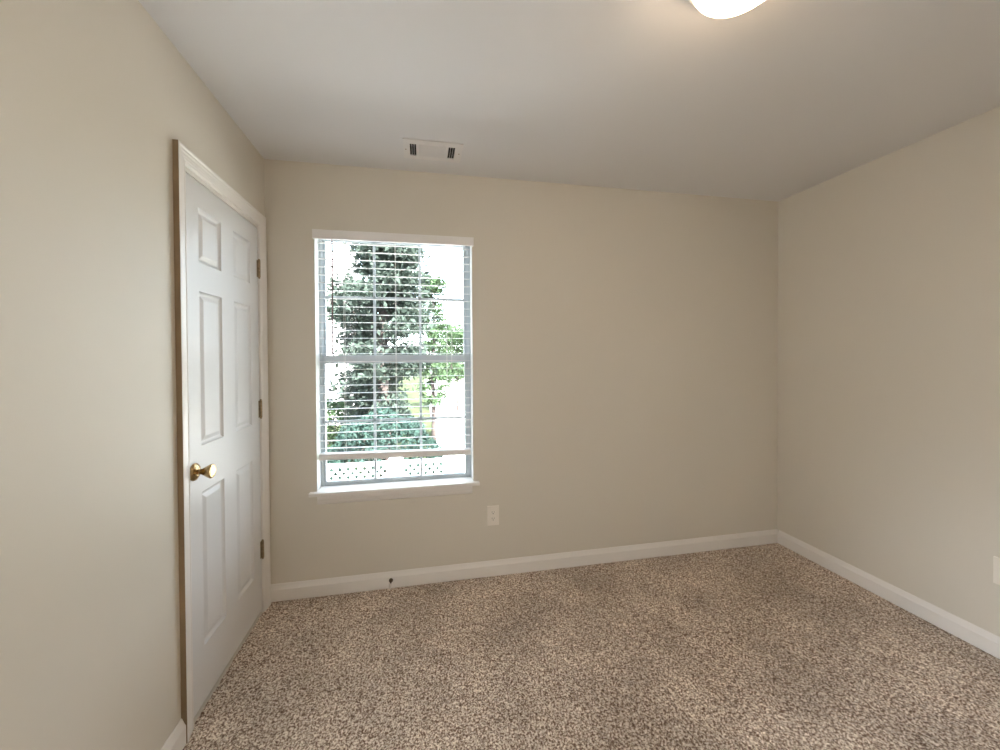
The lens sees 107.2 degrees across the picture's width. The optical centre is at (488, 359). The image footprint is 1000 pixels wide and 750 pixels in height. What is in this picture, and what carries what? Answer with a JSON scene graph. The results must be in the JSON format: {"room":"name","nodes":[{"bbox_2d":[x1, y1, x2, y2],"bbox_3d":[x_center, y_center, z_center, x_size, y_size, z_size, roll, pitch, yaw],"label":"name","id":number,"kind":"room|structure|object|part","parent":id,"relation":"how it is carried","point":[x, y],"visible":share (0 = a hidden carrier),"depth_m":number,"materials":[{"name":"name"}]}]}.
{"room":"empty bedroom","nodes":[
{"label":"empty bedroom","id":0,"kind":"room"},
{"bbox_2d":[0,0,264,749],"bbox_3d":[-1.027,0.135,0.587,0.140,2.640,2.920,0,1,-10],"label":"wall","id":1,"kind":"structure","parent":0,"point":[95,96],"depth_m":0.95,"materials":[{"name":"beige paint"}]},
{"bbox_2d":[161,718,185,749],"bbox_3d":[-0.973,1.307,0.774,0.016,0.091,1.053,0,1,-10],"label":"baseboard","id":2,"kind":"structure","parent":1,"relation":"attached to","point":[176,740],"depth_m":1.25,"materials":[{"name":"white"}]},
{"bbox_2d":[172,139,270,742],"bbox_3d":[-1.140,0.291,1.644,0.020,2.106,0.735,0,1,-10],"label":"trim","id":3,"kind":"structure","parent":1,"relation":"attached to","point":[182,156],"depth_m":1.31,"materials":[{"name":"white"}]},
{"bbox_2d":[185,172,263,716],"bbox_3d":[-1.138,0.321,1.646,0.099,2.014,0.640,0,1,-10],"label":"door","id":4,"kind":"structure","parent":1,"relation":"in","point":[224,266],"depth_m":1.58,"materials":[{"name":"white"}]},
{"bbox_3d":[-1.067,0.421,1.387,0.054,0.054,0.054,0,1,-10],"label":"knob","id":5,"kind":"part","parent":4,"relation":"part of","materials":[{"name":"gold metal"}]},
{"bbox_2d":[264,159,777,583],"bbox_3d":[0.409,0.131,2.424,3.633,2.990,0.170,0,1,-10],"label":"wall","id":6,"kind":"structure","parent":0,"point":[625,341],"depth_m":2.35,"materials":[{"name":"beige paint"}]},
{"bbox_2d":[308,239,479,504],"bbox_3d":[-0.550,0.044,2.224,0.964,1.547,0.201,0,1,-10],"label":"window","id":7,"kind":"structure","parent":6,"relation":"in","point":[422,485],"depth_m":2.21,"materials":[{"name":"white"}]},
{"bbox_2d":[312,229,473,459],"bbox_3d":[-0.540,-0.070,2.184,0.907,1.320,0.096,0,1,-10],"label":"window blind","id":8,"kind":"object","parent":7,"relation":"attached to","point":[331,235],"visible":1,"depth_m":2.18,"materials":[{"name":"white plastic"}]},
{"bbox_3d":[-0.838,-0.076,2.150,0.005,1.255,0.040,0,1,-10],"label":"ladder cord","id":9,"kind":"part","parent":8,"relation":"part of","materials":[{"name":"white fabric"}]},
{"bbox_3d":[-0.543,0.565,2.211,0.876,0.049,0.050,0,1,-10],"label":"rail","id":10,"kind":"part","parent":8,"relation":"part of","materials":[{"name":"white plastic"}]},
{"bbox_3d":[-0.553,-0.079,2.203,0.005,1.255,0.040,0,1,-10],"label":"ladder cord","id":11,"kind":"part","parent":8,"relation":"part of","materials":[{"name":"white fabric"}]},
{"bbox_3d":[-0.256,-0.081,2.258,0.005,1.255,0.040,0,1,-10],"label":"ladder cord","id":12,"kind":"part","parent":8,"relation":"part of","materials":[{"name":"white fabric"}]},
{"bbox_3d":[-0.225,-0.313,2.227,0.007,0.690,0.003,0,1,-10],"label":"pull cord","id":13,"kind":"part","parent":8,"relation":"part of","materials":[{"name":"white fabric"}]},
{"bbox_3d":[-0.538,0.756,2.193,0.964,0.026,0.121,0,1,-10],"label":"sill","id":14,"kind":"part","parent":7,"relation":"part of","materials":[{"name":"white"}]},
{"bbox_3d":[-0.563,-0.360,2.286,0.857,0.726,0.026,0,1,-10],"label":"sash frame","id":15,"kind":"part","parent":7,"relation":"part of","materials":[{"name":"grey plastic"}]},
{"bbox_3d":[-0.552,0.357,2.262,0.857,0.771,0.026,0,1,-10],"label":"sash frame","id":16,"kind":"part","parent":7,"relation":"part of","materials":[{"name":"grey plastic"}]},
{"bbox_2d":[487,505,498,525],"bbox_3d":[0.027,0.961,2.270,0.073,0.120,0.008,0,1,-10],"label":"wall outlet","id":17,"kind":"object","parent":6,"relation":"attached to","point":[492,511],"visible":1,"depth_m":2.27,"materials":[{"name":"beige plastic"}]},
{"bbox_2d":[271,529,777,601],"bbox_3d":[0.433,1.281,2.345,3.353,0.091,0.016,0,1,-10],"label":"baseboard","id":18,"kind":"structure","parent":6,"relation":"attached to","point":[445,573],"depth_m":2.28,"materials":[{"name":"white wood"}]},
{"bbox_2d":[138,0,999,201],"bbox_3d":[0.670,-1.160,0.959,3.353,0.120,2.780,0,1,-10],"label":"ceiling","id":19,"kind":"structure","parent":0,"point":[774,100],"depth_m":1.46,"materials":[{"name":"white paint"}]},
{"bbox_2d":[403,138,463,162],"bbox_3d":[-0.294,-1.126,1.948,0.304,0.058,0.178,0,1,-10],"label":"ceiling vent","id":20,"kind":"object","parent":19,"relation":"in","point":[419,149],"visible":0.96,"depth_m":1.95,"materials":[{"name":"white metal"}]},
{"bbox_2d":[689,0,763,17],"bbox_3d":[0.680,-1.034,0.983,0.278,0.133,0.278,0,1,-10],"label":"ceiling light","id":21,"kind":"object","parent":19,"relation":"attached to","point":[711,8],"visible":1,"depth_m":1.03,"materials":[{"name":"white glass"}]},
{"bbox_2d":[183,543,999,749],"bbox_3d":[0.616,1.353,0.974,3.493,0.035,2.780,0,1,-10],"label":"floor","id":22,"kind":"structure","parent":0,"point":[766,646],"depth_m":1.59,"materials":[{"name":"carpet"}]},
{"bbox_2d":[777,106,999,636],"bbox_3d":[2.408,0.107,1.222,0.140,2.640,2.920,0,1,-10],"label":"wall","id":23,"kind":"structure","parent":0,"point":[888,447],"depth_m":1.96,"materials":[{"name":"beige paint"}]},
{"bbox_2d":[777,530,999,658],"bbox_3d":[2.327,1.281,1.282,0.016,0.091,2.764,0,1,-10],"label":"baseboard","id":24,"kind":"structure","parent":23,"relation":"attached to","point":[974,635],"depth_m":1.96,"materials":[{"name":"white"}]},
{"bbox_2d":[993,556,999,584],"bbox_3d":[2.266,0.939,1.615,0.008,0.120,0.073,0,1,-10],"label":"wall outlet","id":25,"kind":"object","parent":23,"relation":"attached to","point":[996,561],"visible":1,"depth_m":1.64,"materials":[{"name":"beige plastic"}]},
{"label":"outside","id":26,"kind":"structure","parent":0,"visible":0},
{"bbox_2d":[327,369,457,477],"bbox_3d":[-12.140,3.455,61.156,120.000,0.200,119.830,0,1,-10],"label":"lawn","id":27,"kind":"structure","parent":26,"point":[415,401],"depth_m":30.67,"materials":[{"name":"plant"}]},
{"bbox_2d":[326,252,359,425],"bbox_3d":[-13.568,-1.729,24.140,9.400,11.000,9.000,0,1,-10],"label":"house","id":28,"kind":"structure","parent":27,"relation":"on","point":[336,255],"depth_m":21.20,"materials":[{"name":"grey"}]},
{"bbox_3d":[-9.336,-1.418,20.797,0.840,1.400,0.040,0,1,-10],"label":"pane","id":29,"kind":"part","parent":28,"relation":"part of","materials":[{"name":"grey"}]},
{"bbox_3d":[-9.318,1.682,20.831,0.840,1.400,0.040,0,1,-10],"label":"pane","id":30,"kind":"part","parent":28,"relation":"part of","materials":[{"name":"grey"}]},
{"bbox_2d":[327,461,363,479],"bbox_3d":[-3.181,2.982,7.088,1.870,2.047,1.266,0,1,-10],"label":"rounded shrub","id":31,"kind":"object","parent":27,"relation":"on","point":[331,470],"visible":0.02,"depth_m":7.07,"materials":[{"name":"green plant"}]},
{"bbox_2d":[326,399,369,451],"bbox_3d":[-6.128,2.677,14.362,3.060,2.476,2.375,0,1,-10],"label":"rounded shrub","id":32,"kind":"object","parent":27,"relation":"on","point":[334,411],"visible":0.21,"depth_m":13.88,"materials":[{"name":"green plant"}]},
{"bbox_2d":[327,458,395,480],"bbox_3d":[-2.392,2.790,6.320,1.580,2.220,0.120,0,1,-10],"label":"fence","id":33,"kind":"object","parent":27,"relation":"on","point":[392,461],"visible":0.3,"depth_m":6.34,"materials":[{"name":"white plastic"}]},
{"bbox_3d":[-2.398,1.805,6.309,1.340,0.050,0.060,0,1,-10],"label":"rail","id":34,"kind":"part","parent":33,"relation":"part of","materials":[{"name":"white plastic"}]},
{"bbox_3d":[-1.674,2.784,6.453,0.120,2.220,0.120,0,1,-10],"label":"post","id":35,"kind":"part","parent":33,"relation":"part of","materials":[{"name":"white plastic"}]},
{"bbox_2d":[327,406,443,477],"bbox_3d":[-2.728,2.603,9.514,3.169,2.891,2.049,0,1,-10],"label":"rounded shrub","id":36,"kind":"object","parent":27,"relation":"on","point":[359,427],"visible":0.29,"depth_m":9.13,"materials":[{"name":"green plant"}]},
{"bbox_2d":[326,243,445,468],"bbox_3d":[-3.703,-0.308,12.723,4.192,8.496,4.269,-1,1,-23],"label":"leafy tree","id":37,"kind":"object","parent":27,"relation":"on","point":[359,342],"visible":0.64,"depth_m":12.18,"materials":[{"name":"green plant"}]},
{"bbox_2d":[396,455,454,475],"bbox_3d":[-1.114,2.780,6.557,1.020,2.220,0.120,0,1,-10],"label":"fence","id":38,"kind":"object","parent":27,"relation":"on","point":[450,460],"visible":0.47,"depth_m":6.54,"materials":[{"name":"white plastic"}]},
{"bbox_3d":[-1.556,2.783,6.475,0.120,2.220,0.120,0,1,-10],"label":"post","id":39,"kind":"part","parent":38,"relation":"part of","materials":[{"name":"white plastic"}]},
{"bbox_3d":[-1.120,1.795,6.546,0.780,0.050,0.060,0,1,-10],"label":"rail","id":40,"kind":"part","parent":38,"relation":"part of","materials":[{"name":"white plastic"}]},
{"bbox_3d":[-0.671,2.776,6.638,0.120,2.220,0.120,0,1,-10],"label":"post","id":41,"kind":"part","parent":38,"relation":"part of","materials":[{"name":"white plastic"}]},
{"bbox_2d":[403,458,447,474],"bbox_3d":[-1.329,2.986,7.437,1.821,1.988,1.270,0,1,-10],"label":"rounded shrub","id":42,"kind":"object","parent":27,"relation":"on","point":[409,465],"visible":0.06,"depth_m":7.38,"materials":[{"name":"green plant"}]},
{"bbox_2d":[412,272,456,440],"bbox_3d":[-2.653,0.011,16.715,2.036,7.753,2.643,-1,1,-41],"label":"leafy tree","id":43,"kind":"object","parent":27,"relation":"on","point":[440,376],"visible":0.61,"depth_m":16.43,"materials":[{"name":"green plant"}]},
{"bbox_2d":[423,319,463,410],"bbox_3d":[-2.072,0.429,26.096,5.404,6.704,5.043,-1,1,-39],"label":"leafy tree","id":44,"kind":"object","parent":27,"relation":"on","point":[452,333],"visible":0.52,"depth_m":25.55,"materials":[{"name":"green plant"}]},
{"bbox_2d":[455,455,464,471],"bbox_3d":[0.814,2.764,6.913,2.900,2.220,0.120,0,1,-10],"label":"fence","id":45,"kind":"object","parent":27,"relation":"on","point":[459,462],"visible":0.06,"depth_m":6.60,"materials":[{"name":"white plastic"}]},
{"bbox_3d":[-0.553,2.775,6.660,0.120,2.220,0.120,0,1,-10],"label":"post","id":46,"kind":"part","parent":45,"relation":"part of","materials":[{"name":"white plastic"}]},
{"bbox_3d":[0.814,2.804,6.914,2.654,2.020,0.030,0,1,-10],"label":"board panel","id":47,"kind":"part","parent":45,"relation":"part of","materials":[{"name":"white plastic"}]},
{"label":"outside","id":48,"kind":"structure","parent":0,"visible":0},
{"bbox_2d":[425,379,464,471],"bbox_3d":[-0.499,3.553,35.359,10.500,0.029,54.800,0,1,-10],"label":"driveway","id":49,"kind":"structure","parent":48,"point":[439,409],"depth_m":22.00,"materials":[{"name":"concrete"}]}
]}

